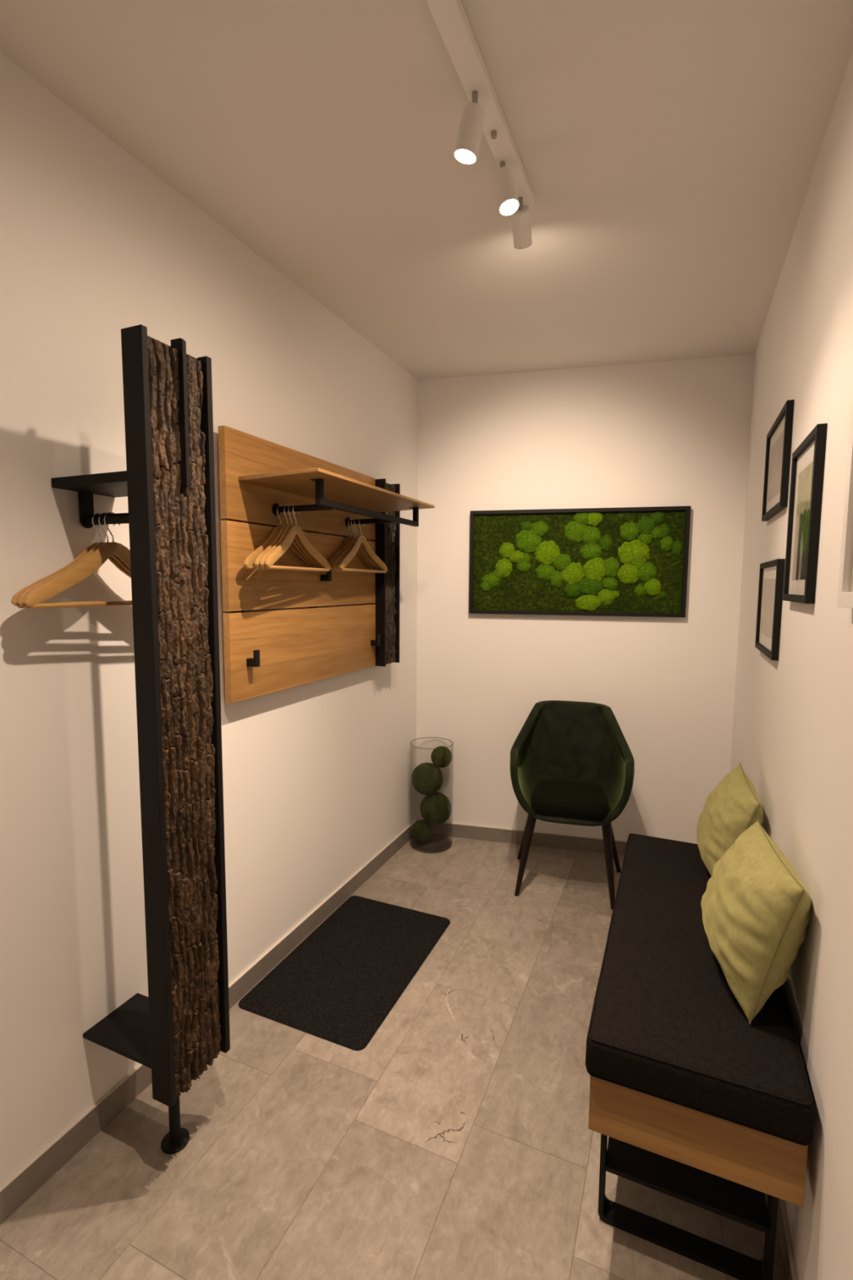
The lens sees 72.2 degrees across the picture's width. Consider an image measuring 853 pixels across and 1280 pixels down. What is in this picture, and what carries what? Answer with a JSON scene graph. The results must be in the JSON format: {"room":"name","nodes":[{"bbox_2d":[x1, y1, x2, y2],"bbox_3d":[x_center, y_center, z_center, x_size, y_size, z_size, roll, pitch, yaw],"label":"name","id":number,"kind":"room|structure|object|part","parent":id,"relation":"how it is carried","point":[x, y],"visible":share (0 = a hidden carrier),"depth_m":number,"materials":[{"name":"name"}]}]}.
{"room":"entrance hall","nodes":[
{"label":"entrance hall","id":0,"kind":"room"},
{"bbox_2d":[0,52,417,1186],"bbox_3d":[-0.930,0.033,1.409,0.100,2.652,4.229,3,6,23],"label":"wall","id":1,"kind":"structure","parent":0,"point":[95,245],"depth_m":1.52,"materials":[{"name":"paint"}]},
{"bbox_2d":[0,819,417,1224],"bbox_3d":[-0.872,1.262,1.543,0.010,0.079,4.091,3,6,23],"label":"baseboard","id":2,"kind":"structure","parent":1,"relation":"attached to","point":[28,1180],"depth_m":1.62,"materials":[{"name":"tile"}]},
{"bbox_2d":[217,425,434,703],"bbox_3d":[-0.283,-0.270,2.308,0.352,0.870,1.135,3,6,23],"label":"coat rack","id":3,"kind":"object","parent":1,"relation":"attached to","point":[265,652],"visible":0.98,"depth_m":2.14,"materials":[{"name":"brown wood"}]},
{"bbox_2d":[243,505,315,571],"bbox_3d":[-0.500,-0.356,2.040,0.028,0.225,0.440,3,6,21],"label":"wooden hanger","id":4,"kind":"object","parent":3,"relation":"hanging from","point":[251,558],"visible":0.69,"depth_m":1.97,"materials":[{"name":"brown wood"}]},
{"bbox_2d":[254,504,319,571],"bbox_3d":[-0.474,-0.355,2.030,0.028,0.225,0.440,2,6,18],"label":"wooden hanger","id":5,"kind":"object","parent":3,"relation":"hanging from","point":[259,557],"visible":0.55,"depth_m":1.98,"materials":[{"name":"brown wood"}]},
{"bbox_2d":[259,504,323,571],"bbox_3d":[-0.458,-0.354,2.023,0.028,0.225,0.440,2,6,17],"label":"wooden hanger","id":6,"kind":"object","parent":3,"relation":"hanging from","point":[264,557],"visible":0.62,"depth_m":1.98,"materials":[{"name":"brown wood"}]},
{"bbox_2d":[264,504,330,571],"bbox_3d":[-0.441,-0.353,2.016,0.027,0.225,0.440,2,6,17],"label":"wooden hanger","id":7,"kind":"object","parent":3,"relation":"hanging from","point":[296,530],"visible":0.9,"depth_m":2.00,"materials":[{"name":"brown wood"}]},
{"bbox_3d":[-0.422,-0.450,1.998,0.226,0.021,0.021,3,6,23],"label":"hanging rod","id":8,"kind":"part","parent":3,"relation":"part of","materials":[{"name":"black metal"}]},
{"bbox_2d":[238,467,434,512],"bbox_3d":[-0.282,-0.549,2.217,0.302,0.020,0.904,3,6,23],"label":"shelf","id":9,"kind":"object","parent":3,"relation":"attached to","point":[300,484],"depth_m":2.04,"materials":[{"name":"brown wood"}]},
{"bbox_2d":[328,518,375,573],"bbox_3d":[-0.314,-0.401,2.484,0.028,0.225,0.440,3,6,22],"label":"wooden hanger","id":10,"kind":"object","parent":3,"relation":"hanging from","point":[348,536],"visible":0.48,"depth_m":2.46,"materials":[{"name":"brown wood"}]},
{"bbox_2d":[329,518,377,573],"bbox_3d":[-0.300,-0.401,2.478,0.028,0.225,0.440,3,6,22],"label":"wooden hanger","id":11,"kind":"object","parent":3,"relation":"hanging from","point":[351,536],"visible":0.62,"depth_m":2.44,"materials":[{"name":"brown wood"}]},
{"bbox_2d":[332,518,382,573],"bbox_3d":[-0.287,-0.400,2.472,0.028,0.225,0.440,3,6,22],"label":"wooden hanger","id":12,"kind":"object","parent":3,"relation":"hanging from","point":[335,565],"visible":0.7,"depth_m":2.43,"materials":[{"name":"brown wood"}]},
{"bbox_2d":[338,518,387,573],"bbox_3d":[-0.266,-0.399,2.463,0.028,0.225,0.440,2,6,20],"label":"wooden hanger","id":13,"kind":"object","parent":3,"relation":"hanging from","point":[361,539],"visible":0.9,"depth_m":2.45,"materials":[{"name":"brown wood"}]},
{"bbox_3d":[-0.231,-0.495,2.439,0.226,0.021,0.021,3,6,23],"label":"hanging rod","id":14,"kind":"part","parent":3,"relation":"part of","materials":[{"name":"black metal"}]},
{"bbox_2d":[0,835,785,1279],"bbox_3d":[-0.070,1.326,1.357,1.635,0.002,4.394,3,6,23],"label":"floor","id":15,"kind":"structure","parent":0,"point":[458,1144],"depth_m":1.51,"materials":[{"name":"tile"}]},
{"bbox_2d":[50,324,230,1154],"bbox_3d":[-0.696,0.312,1.454,0.320,1.990,0.199,3,6,23],"label":"coat stand","id":16,"kind":"object","parent":15,"relation":"on","point":[175,1031],"visible":1,"depth_m":1.37,"materials":[{"name":"brown wood"}]},
{"bbox_2d":[10,512,132,608],"bbox_3d":[-0.788,-0.197,1.432,0.028,0.225,0.440,3,6,27],"label":"wooden hanger","id":17,"kind":"object","parent":16,"relation":"hanging from","point":[14,601],"visible":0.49,"depth_m":1.37,"materials":[{"name":"brown wood"}]},
{"bbox_2d":[17,512,130,608],"bbox_3d":[-0.768,-0.196,1.423,0.028,0.225,0.440,3,6,27],"label":"wooden hanger","id":18,"kind":"object","parent":16,"relation":"hanging from","point":[21,597],"visible":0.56,"depth_m":1.35,"materials":[{"name":"brown wood"}]},
{"bbox_2d":[22,511,132,608],"bbox_3d":[-0.751,-0.196,1.416,0.028,0.225,0.440,3,6,27],"label":"wooden hanger","id":19,"kind":"object","parent":16,"relation":"hanging from","point":[33,599],"visible":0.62,"depth_m":1.34,"materials":[{"name":"brown wood"}]},
{"bbox_2d":[50,471,127,497],"bbox_3d":[-0.714,-0.368,1.386,0.280,0.022,0.169,3,6,23],"label":"shelf","id":20,"kind":"object","parent":16,"relation":"attached to","point":[112,484],"depth_m":1.34,"materials":[{"name":"black metal"}]},
{"bbox_3d":[-0.707,-0.289,1.389,0.263,0.025,0.025,3,6,23],"label":"hanging rod","id":21,"kind":"part","parent":16,"relation":"part of","materials":[{"name":"black metal"}]},
{"bbox_2d":[82,992,151,1068],"bbox_3d":[-0.722,1.015,1.523,0.280,0.011,0.166,3,6,23],"label":"shelf","id":22,"kind":"object","parent":16,"relation":"attached to","point":[125,1031],"depth_m":1.51,"materials":[{"name":"black metal"}]},
{"bbox_3d":[-0.583,0.217,1.395,0.005,1.760,0.167,3,6,23],"label":"plate","id":23,"kind":"part","parent":16,"relation":"part of","materials":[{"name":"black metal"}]},
{"bbox_2d":[238,895,450,1050],"bbox_3d":[-0.274,1.232,2.270,0.500,0.008,0.787,3,6,23],"label":"door mat","id":24,"kind":"object","parent":15,"relation":"on","point":[340,984],"visible":1,"depth_m":2.18,"materials":[{"name":"black rubber"}]},
{"bbox_2d":[509,700,634,910],"bbox_3d":[0.693,0.759,2.834,0.563,0.855,0.462,2,6,14],"label":"armchair","id":25,"kind":"object","parent":15,"relation":"on","point":[571,762],"visible":1,"depth_m":2.88,"materials":[{"name":"green fabric"}]},
{"bbox_3d":[0.526,0.976,3.033,0.043,0.383,0.152,-4,7,-37],"label":"leg","id":26,"kind":"part","parent":25,"relation":"part of","materials":[{"name":"brown wood"}]},
{"bbox_3d":[0.468,1.004,2.746,0.083,0.381,0.098,3,6,23],"label":"leg","id":27,"kind":"part","parent":25,"relation":"part of","materials":[{"name":"brown wood"}]},
{"bbox_2d":[529,778,609,818],"bbox_3d":[0.687,0.746,2.773,0.366,0.071,0.370,3,6,23],"label":"seat cushion","id":28,"kind":"object","parent":25,"relation":"on","point":[549,798],"depth_m":2.67,"materials":[{"name":"green fabric"}]},
{"bbox_3d":[0.683,0.798,2.798,0.372,0.040,0.364,2,6,14],"label":"seat","id":29,"kind":"part","parent":25,"relation":"part of","materials":[{"name":"green fabric"}]},
{"bbox_3d":[0.829,1.016,2.653,0.043,0.380,0.105,-2,6,-22],"label":"leg","id":30,"kind":"part","parent":25,"relation":"part of","materials":[{"name":"brown wood"}]},
{"bbox_3d":[0.921,0.989,2.928,0.148,0.382,0.043,-2,6,-20],"label":"leg","id":31,"kind":"part","parent":25,"relation":"part of","materials":[{"name":"brown wood"}]},
{"bbox_2d":[588,1075,808,1279],"bbox_3d":[0.722,1.079,1.635,0.386,0.448,1.037,3,6,23],"label":"bench","id":32,"kind":"object","parent":15,"relation":"on","point":[725,1168],"visible":0.41,"depth_m":1.21,"materials":[{"name":"brown wood"}]},
{"bbox_2d":[604,1136,769,1234],"bbox_3d":[0.719,1.170,1.642,0.325,0.012,0.831,3,6,23],"label":"shelf","id":33,"kind":"object","parent":32,"relation":"attached to","point":[744,1205],"depth_m":1.29,"materials":[{"name":"black metal"}]},
{"bbox_3d":[0.562,1.181,1.280,0.347,0.312,0.047,3,6,23],"label":"leg","id":34,"kind":"part","parent":32,"relation":"part of","materials":[{"name":"black metal"}]},
{"bbox_2d":[585,833,815,1146],"bbox_3d":[0.723,0.812,1.614,0.402,0.088,1.088,3,6,23],"label":"seat cushion","id":35,"kind":"object","parent":32,"relation":"on","point":[667,1023],"visible":0.82,"depth_m":1.24,"materials":[{"name":"fabric"}]},
{"bbox_2d":[696,762,763,876],"bbox_3d":[0.971,0.584,1.878,0.176,0.311,0.324,2,6,18],"label":"pillow","id":36,"kind":"object","parent":35,"relation":"on","point":[735,805],"visible":0.82,"depth_m":1.80,"materials":[{"name":"green fabric"}]},
{"bbox_2d":[701,819,811,1024],"bbox_3d":[0.756,0.623,1.365,0.199,0.327,0.436,3,6,23],"label":"pillow","id":37,"kind":"object","parent":35,"relation":"on","point":[756,907],"visible":1,"depth_m":1.23,"materials":[{"name":"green fabric"}]},
{"bbox_3d":[0.028,0.853,3.245,0.237,0.580,0.237,3,6,23],"label":"glass vase","id":38,"kind":"object","parent":15,"relation":"on","visible":0},
{"bbox_2d":[411,819,432,841],"bbox_3d":[-0.026,1.065,3.265,0.119,0.118,0.118,-4,7,-37],"label":"moss ball","id":39,"kind":"object","parent":38,"relation":"in","point":[421,830],"visible":0.94,"depth_m":3.22,"materials":[{"name":"green plant"}]},
{"bbox_2d":[411,762,443,795],"bbox_3d":[0.004,0.767,3.236,0.175,0.175,0.174,-2,6,-21],"label":"moss ball","id":40,"kind":"object","parent":38,"relation":"in","point":[427,779],"visible":1,"depth_m":3.17,"materials":[{"name":"green plant"}]},
{"bbox_2d":[420,791,451,825],"bbox_3d":[0.051,0.937,3.252,0.176,0.177,0.176,-4,7,-38],"label":"moss ball","id":41,"kind":"object","parent":38,"relation":"in","point":[435,808],"visible":0.96,"depth_m":3.19,"materials":[{"name":"green plant"}]},
{"bbox_2d":[431,746,452,768],"bbox_3d":[0.083,0.644,3.225,0.117,0.117,0.118,-4,7,-41],"label":"moss ball","id":42,"kind":"object","parent":38,"relation":"in","point":[442,757],"visible":1,"depth_m":3.18,"materials":[{"name":"green plant"}]},
{"bbox_2d":[0,0,852,379],"bbox_3d":[-0.049,-1.265,1.115,1.835,0.100,4.612,3,6,23],"label":"ceiling","id":43,"kind":"structure","parent":0,"point":[668,150],"depth_m":1.48,"materials":[{"name":"paint"}]},
{"bbox_2d":[425,0,533,249],"bbox_3d":[0.027,-1.134,1.111,0.091,0.159,1.342,3,6,23],"label":"track light","id":44,"kind":"object","parent":43,"relation":"attached to","point":[514,194],"visible":1,"depth_m":1.29,"materials":[{"name":"white paint"}]},
{"bbox_3d":[0.106,-1.181,1.287,0.014,0.042,0.013,3,6,23],"label":"stem","id":45,"kind":"part","parent":44,"relation":"part of","materials":[{"name":"silver metal"}]},
{"bbox_3d":[0.195,-1.205,1.500,0.014,0.034,0.013,3,6,23],"label":"stem","id":46,"kind":"part","parent":44,"relation":"part of","materials":[{"name":"silver metal"}]},
{"bbox_3d":[0.263,-1.218,1.637,0.014,0.034,0.013,3,6,23],"label":"stem","id":47,"kind":"part","parent":44,"relation":"part of","materials":[{"name":"silver metal"}]},
{"bbox_2d":[416,354,754,844],"bbox_3d":[0.773,-0.124,3.157,1.880,2.652,0.098,2,6,13],"label":"wall","id":48,"kind":"structure","parent":0,"point":[677,433],"depth_m":3.07,"materials":[{"name":"paint"}]},
{"bbox_2d":[417,819,626,855],"bbox_3d":[0.743,1.111,3.225,1.641,0.079,0.010,2,6,13],"label":"baseboard","id":49,"kind":"structure","parent":48,"relation":"attached to","point":[581,843],"depth_m":3.27,"materials":[{"name":"tile"}]},
{"bbox_2d":[468,506,691,617],"bbox_3d":[0.773,-0.405,3.061,1.102,0.550,0.036,2,6,13],"label":"picture","id":50,"kind":"object","parent":48,"relation":"attached to","point":[629,561],"visible":1,"depth_m":3.05,"materials":[{"name":"green plant"}]},
{"bbox_2d":[480,582,491,591],"bbox_3d":[0.322,-0.294,3.176,0.068,0.063,0.016,-11,3,14],"label":"moss cushion","id":51,"kind":"object","parent":50,"relation":"on","point":[484,586],"depth_m":3.17,"materials":[{"name":"green plant"}]},
{"bbox_2d":[481,573,501,587],"bbox_3d":[0.348,-0.323,3.168,0.109,0.087,0.021,-4,4,14],"label":"moss cushion","id":52,"kind":"object","parent":50,"relation":"on","point":[488,580],"depth_m":3.16,"materials":[{"name":"green plant"}]},
{"bbox_2d":[493,569,502,580],"bbox_3d":[0.384,-0.351,3.159,0.064,0.065,0.017,17,9,11],"label":"moss cushion","id":53,"kind":"object","parent":50,"relation":"on","point":[497,574],"depth_m":3.15,"materials":[{"name":"green plant"}]},
{"bbox_2d":[495,558,512,577],"bbox_3d":[0.415,-0.388,3.146,0.098,0.114,0.021,1,6,13],"label":"moss cushion","id":54,"kind":"object","parent":50,"relation":"on","point":[504,566],"depth_m":3.14,"materials":[{"name":"green plant"}]},
{"bbox_2d":[498,542,515,559],"bbox_3d":[0.431,-0.481,3.132,0.090,0.097,0.021,-26,-1,14],"label":"moss cushion","id":55,"kind":"object","parent":50,"relation":"on","point":[506,549],"depth_m":3.13,"materials":[{"name":"green plant"}]},
{"bbox_2d":[508,550,524,564],"bbox_3d":[0.478,-0.444,3.124,0.104,0.076,0.021,7,7,13],"label":"moss cushion","id":56,"kind":"object","parent":50,"relation":"on","point":[515,557],"depth_m":3.12,"materials":[{"name":"green plant"}]},
{"bbox_2d":[516,562,531,572],"bbox_3d":[0.520,-0.394,3.120,0.081,0.066,0.018,2,6,13],"label":"moss cushion","id":57,"kind":"object","parent":50,"relation":"on","point":[521,566],"depth_m":3.12,"materials":[{"name":"green plant"}]},
{"bbox_2d":[521,552,530,562],"bbox_3d":[0.527,-0.433,3.117,0.063,0.077,0.018,6,7,13],"label":"moss cushion","id":58,"kind":"object","parent":50,"relation":"on","point":[526,557],"depth_m":3.11,"materials":[{"name":"green plant"}]},
{"bbox_2d":[520,520,532,530],"bbox_3d":[0.528,-0.604,3.098,0.069,0.062,0.017,9,7,13],"label":"moss cushion","id":59,"kind":"object","parent":50,"relation":"on","point":[525,525],"depth_m":3.09,"materials":[{"name":"green plant"}]},
{"bbox_2d":[515,528,542,553],"bbox_3d":[0.538,-0.526,3.100,0.146,0.136,0.021,16,9,12],"label":"moss cushion","id":60,"kind":"object","parent":50,"relation":"on","point":[527,540],"depth_m":3.09,"materials":[{"name":"green plant"}]},
{"bbox_2d":[530,520,549,536],"bbox_3d":[0.596,-0.589,3.081,0.102,0.086,0.021,5,6,13],"label":"moss cushion","id":61,"kind":"object","parent":50,"relation":"on","point":[538,528],"depth_m":3.08,"materials":[{"name":"green plant"}]},
{"bbox_2d":[536,564,555,580],"bbox_3d":[0.629,-0.358,3.098,0.111,0.096,0.021,3,6,13],"label":"moss cushion","id":62,"kind":"object","parent":50,"relation":"on","point":[544,571],"depth_m":3.09,"materials":[{"name":"green plant"}]},
{"bbox_2d":[534,540,560,564],"bbox_3d":[0.638,-0.464,3.086,0.145,0.142,0.021,19,9,11],"label":"moss cushion","id":63,"kind":"object","parent":50,"relation":"on","point":[546,552],"depth_m":3.08,"materials":[{"name":"green plant"}]},
{"bbox_2d":[550,569,563,588],"bbox_3d":[0.686,-0.321,3.087,0.078,0.098,0.021,-2,5,14],"label":"moss cushion","id":64,"kind":"object","parent":50,"relation":"on","point":[556,575],"depth_m":3.08,"materials":[{"name":"green plant"}]},
{"bbox_2d":[552,553,571,570],"bbox_3d":[0.713,-0.411,3.070,0.099,0.095,0.021,-28,-2,14],"label":"moss cushion","id":65,"kind":"object","parent":50,"relation":"on","point":[561,562],"depth_m":3.07,"materials":[{"name":"green plant"}]},
{"bbox_2d":[564,582,581,598],"bbox_3d":[0.767,-0.262,3.070,0.091,0.092,0.021,-11,3,14],"label":"moss cushion","id":66,"kind":"object","parent":50,"relation":"on","point":[571,590],"depth_m":3.07,"materials":[{"name":"green plant"}]},
{"bbox_2d":[560,562,585,584],"bbox_3d":[0.768,-0.351,3.062,0.129,0.131,0.021,30,11,9],"label":"moss cushion","id":67,"kind":"object","parent":50,"relation":"on","point":[571,573],"depth_m":3.06,"materials":[{"name":"green plant"}]},
{"bbox_2d":[564,520,587,542],"bbox_3d":[0.780,-0.570,3.039,0.126,0.129,0.021,4,6,13],"label":"moss cushion","id":68,"kind":"object","parent":50,"relation":"on","point":[575,531],"depth_m":3.04,"materials":[{"name":"green plant"}]},
{"bbox_2d":[573,512,589,524],"bbox_3d":[0.807,-0.628,3.026,0.100,0.076,0.021,-2,5,14],"label":"moss cushion","id":69,"kind":"object","parent":50,"relation":"on","point":[580,518],"depth_m":3.02,"materials":[{"name":"green plant"}]},
{"bbox_2d":[575,594,601,611],"bbox_3d":[0.848,-0.198,3.059,0.140,0.099,0.021,0,5,14],"label":"moss cushion","id":70,"kind":"object","parent":50,"relation":"on","point":[584,602],"depth_m":3.06,"materials":[{"name":"green plant"}]},
{"bbox_2d":[577,576,603,595],"bbox_3d":[0.856,-0.286,3.049,0.140,0.113,0.021,0,5,14],"label":"moss cushion","id":71,"kind":"object","parent":50,"relation":"on","point":[587,585],"depth_m":3.04,"materials":[{"name":"green plant"}]},
{"bbox_2d":[580,543,602,559],"bbox_3d":[0.853,-0.458,3.035,0.118,0.098,0.021,-2,5,14],"label":"moss cushion","id":72,"kind":"object","parent":50,"relation":"on","point":[588,551],"depth_m":3.03,"materials":[{"name":"green plant"}]},
{"bbox_2d":[582,525,601,544],"bbox_3d":[0.851,-0.541,3.026,0.106,0.109,0.021,25,10,10],"label":"moss cushion","id":73,"kind":"object","parent":50,"relation":"on","point":[591,535],"depth_m":3.02,"materials":[{"name":"green plant"}]},
{"bbox_2d":[583,557,605,581],"bbox_3d":[0.877,-0.369,3.035,0.124,0.144,0.021,-1,5,14],"label":"moss cushion","id":74,"kind":"object","parent":50,"relation":"on","point":[594,568],"depth_m":3.03,"materials":[{"name":"green plant"}]},
{"bbox_2d":[586,511,604,526],"bbox_3d":[0.861,-0.628,3.013,0.102,0.084,0.021,4,6,13],"label":"moss cushion","id":75,"kind":"object","parent":50,"relation":"on","point":[593,518],"depth_m":3.01,"materials":[{"name":"green plant"}]},
{"bbox_2d":[597,588,613,604],"bbox_3d":[0.932,-0.224,3.038,0.093,0.094,0.021,14,8,12],"label":"moss cushion","id":76,"kind":"object","parent":50,"relation":"on","point":[605,596],"depth_m":3.03,"materials":[{"name":"green plant"}]},
{"bbox_2d":[599,534,613,551],"bbox_3d":[0.925,-0.501,3.013,0.070,0.093,0.020,0,5,14],"label":"moss cushion","id":77,"kind":"object","parent":50,"relation":"on","point":[606,541],"depth_m":3.01,"materials":[{"name":"green plant"}]},
{"bbox_2d":[602,577,618,590],"bbox_3d":[0.950,-0.291,3.026,0.086,0.074,0.021,20,10,11],"label":"moss cushion","id":78,"kind":"object","parent":50,"relation":"on","point":[608,583],"depth_m":3.02,"materials":[{"name":"green plant"}]},
{"bbox_2d":[604,556,619,577],"bbox_3d":[0.951,-0.373,3.017,0.093,0.116,0.021,-4,4,14],"label":"moss cushion","id":79,"kind":"object","parent":50,"relation":"on","point":[611,564],"depth_m":3.01,"materials":[{"name":"green plant"}]},
{"bbox_2d":[611,590,619,599],"bbox_3d":[0.976,-0.238,3.029,0.052,0.050,0.013,29,11,9],"label":"moss cushion","id":80,"kind":"object","parent":50,"relation":"on","point":[615,593],"depth_m":3.03,"materials":[{"name":"green plant"}]},
{"bbox_2d":[617,563,638,584],"bbox_3d":[1.037,-0.344,2.998,0.118,0.122,0.021,-21,0,14],"label":"moss cushion","id":81,"kind":"object","parent":50,"relation":"on","point":[627,573],"depth_m":3.00,"materials":[{"name":"green plant"}]},
{"bbox_2d":[620,522,639,541],"bbox_3d":[1.033,-0.554,2.979,0.104,0.100,0.021,16,9,12],"label":"moss cushion","id":82,"kind":"object","parent":50,"relation":"on","point":[629,531],"depth_m":2.98,"materials":[{"name":"green plant"}]},
{"bbox_2d":[617,539,650,565],"bbox_3d":[1.056,-0.443,2.984,0.169,0.145,0.021,2,6,13],"label":"moss cushion","id":83,"kind":"object","parent":50,"relation":"on","point":[630,552],"depth_m":2.98,"materials":[{"name":"green plant"}]},
{"bbox_2d":[634,584,646,596],"bbox_3d":[1.097,-0.253,2.996,0.064,0.069,0.017,-22,0,14],"label":"moss cushion","id":84,"kind":"object","parent":50,"relation":"on","point":[640,590],"depth_m":2.99,"materials":[{"name":"green plant"}]},
{"bbox_2d":[637,533,653,544],"bbox_3d":[1.111,-0.518,2.968,0.081,0.077,0.020,-27,-1,14],"label":"moss cushion","id":85,"kind":"object","parent":50,"relation":"on","point":[642,538],"depth_m":2.96,"materials":[{"name":"green plant"}]},
{"bbox_2d":[636,515,655,534],"bbox_3d":[1.111,-0.579,2.958,0.093,0.106,0.021,-27,-1,14],"label":"moss cushion","id":86,"kind":"object","parent":50,"relation":"on","point":[646,525],"depth_m":2.95,"materials":[{"name":"green plant"}]},
{"bbox_2d":[635,561,657,582],"bbox_3d":[1.114,-0.348,2.979,0.118,0.107,0.021,19,9,11],"label":"moss cushion","id":87,"kind":"object","parent":50,"relation":"on","point":[646,571],"depth_m":2.97,"materials":[{"name":"green plant"}]},
{"bbox_2d":[644,577,662,595],"bbox_3d":[1.153,-0.271,2.977,0.088,0.102,0.021,-26,-1,14],"label":"moss cushion","id":88,"kind":"object","parent":50,"relation":"on","point":[652,586],"depth_m":2.97,"materials":[{"name":"green plant"}]},
{"bbox_2d":[651,526,661,539],"bbox_3d":[1.162,-0.539,2.951,0.062,0.067,0.017,-17,1,14],"label":"moss cushion","id":89,"kind":"object","parent":50,"relation":"on","point":[655,531],"depth_m":2.95,"materials":[{"name":"green plant"}]},
{"bbox_2d":[650,511,664,524],"bbox_3d":[1.161,-0.616,2.945,0.071,0.067,0.018,-6,4,14],"label":"moss cushion","id":90,"kind":"object","parent":50,"relation":"on","point":[656,517],"depth_m":2.94,"materials":[{"name":"green plant"}]},
{"bbox_2d":[657,591,667,599],"bbox_3d":[1.200,-0.229,2.973,0.050,0.043,0.012,8,7,13],"label":"moss cushion","id":91,"kind":"object","parent":50,"relation":"on","point":[661,594],"depth_m":2.97,"materials":[{"name":"green plant"}]},
{"bbox_2d":[659,523,670,538],"bbox_3d":[1.197,-0.549,2.942,0.061,0.084,0.018,-2,5,14],"label":"moss cushion","id":92,"kind":"object","parent":50,"relation":"on","point":[664,528],"depth_m":2.94,"materials":[{"name":"green plant"}]},
{"bbox_2d":[660,535,673,551],"bbox_3d":[1.209,-0.485,2.944,0.067,0.083,0.019,7,7,13],"label":"moss cushion","id":93,"kind":"object","parent":50,"relation":"on","point":[666,541],"depth_m":2.94,"materials":[{"name":"green plant"}]},
{"bbox_2d":[671,539,683,555],"bbox_3d":[1.260,-0.466,2.936,0.059,0.086,0.018,0,5,14],"label":"moss cushion","id":94,"kind":"object","parent":50,"relation":"on","point":[677,544],"depth_m":2.93,"materials":[{"name":"green plant"}]},
{"bbox_2d":[730,48,852,1279],"bbox_3d":[0.725,0.096,0.869,0.100,2.652,4.544,3,6,23],"label":"wall","id":95,"kind":"structure","parent":0,"point":[793,733],"depth_m":1.26,"materials":[{"name":"paint"}]},
{"bbox_2d":[755,558,785,660],"bbox_3d":[1.116,-0.106,1.909,0.018,0.299,0.418,3,6,23],"label":"picture frame","id":96,"kind":"object","parent":95,"relation":"attached to","point":[771,575],"visible":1,"depth_m":1.86,"materials":[{"name":"black wood"}]},
{"bbox_2d":[760,578,775,639],"bbox_3d":[1.117,-0.105,1.909,0.001,0.188,0.290,3,6,23],"label":"print","id":97,"kind":"object","parent":96,"relation":"attached to","point":[769,588],"depth_m":1.92},
{"bbox_2d":[761,399,794,521],"bbox_3d":[1.129,-0.558,1.889,0.018,0.301,0.430,3,6,23],"label":"picture frame","id":98,"kind":"object","parent":95,"relation":"attached to","point":[779,438],"visible":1,"depth_m":1.84,"materials":[{"name":"black wood"}]},
{"bbox_2d":[768,429,784,502],"bbox_3d":[1.131,-0.556,1.893,0.001,0.184,0.300,3,6,23],"label":"print","id":99,"kind":"object","parent":98,"relation":"attached to","point":[776,448],"depth_m":1.89},
{"bbox_2d":[777,1198,799,1279],"bbox_3d":[0.675,1.322,1.032,0.010,0.079,4.372,3,6,23],"label":"baseboard","id":100,"kind":"structure","parent":95,"relation":"attached to","point":[789,1265],"depth_m":1.25,"materials":[{"name":"tile"}]},
{"bbox_2d":[782,422,827,604],"bbox_3d":[0.919,-0.288,1.429,0.018,0.390,0.313,3,6,23],"label":"picture frame","id":101,"kind":"object","parent":95,"relation":"attached to","point":[807,470],"visible":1,"depth_m":1.39,"materials":[{"name":"black wood"}]},
{"bbox_2d":[791,460,813,579],"bbox_3d":[0.917,-0.283,1.425,0.001,0.271,0.203,3,6,23],"label":"print","id":102,"kind":"object","parent":101,"relation":"attached to","point":[805,472],"depth_m":1.43},
{"bbox_2d":[836,395,852,608],"bbox_3d":[0.630,-0.387,0.750,0.021,0.705,0.533,3,6,23],"label":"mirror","id":103,"kind":"object","parent":95,"relation":"attached to","point":[845,596],"visible":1,"depth_m":1.00,"materials":[{"name":"white"}]},
{"bbox_2d":[850,563,852,591],"bbox_3d":[0.632,-0.387,0.749,0.001,0.651,0.479,3,6,23],"label":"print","id":104,"kind":"object","parent":103,"relation":"attached to","point":[851,564],"depth_m":1.00}
]}

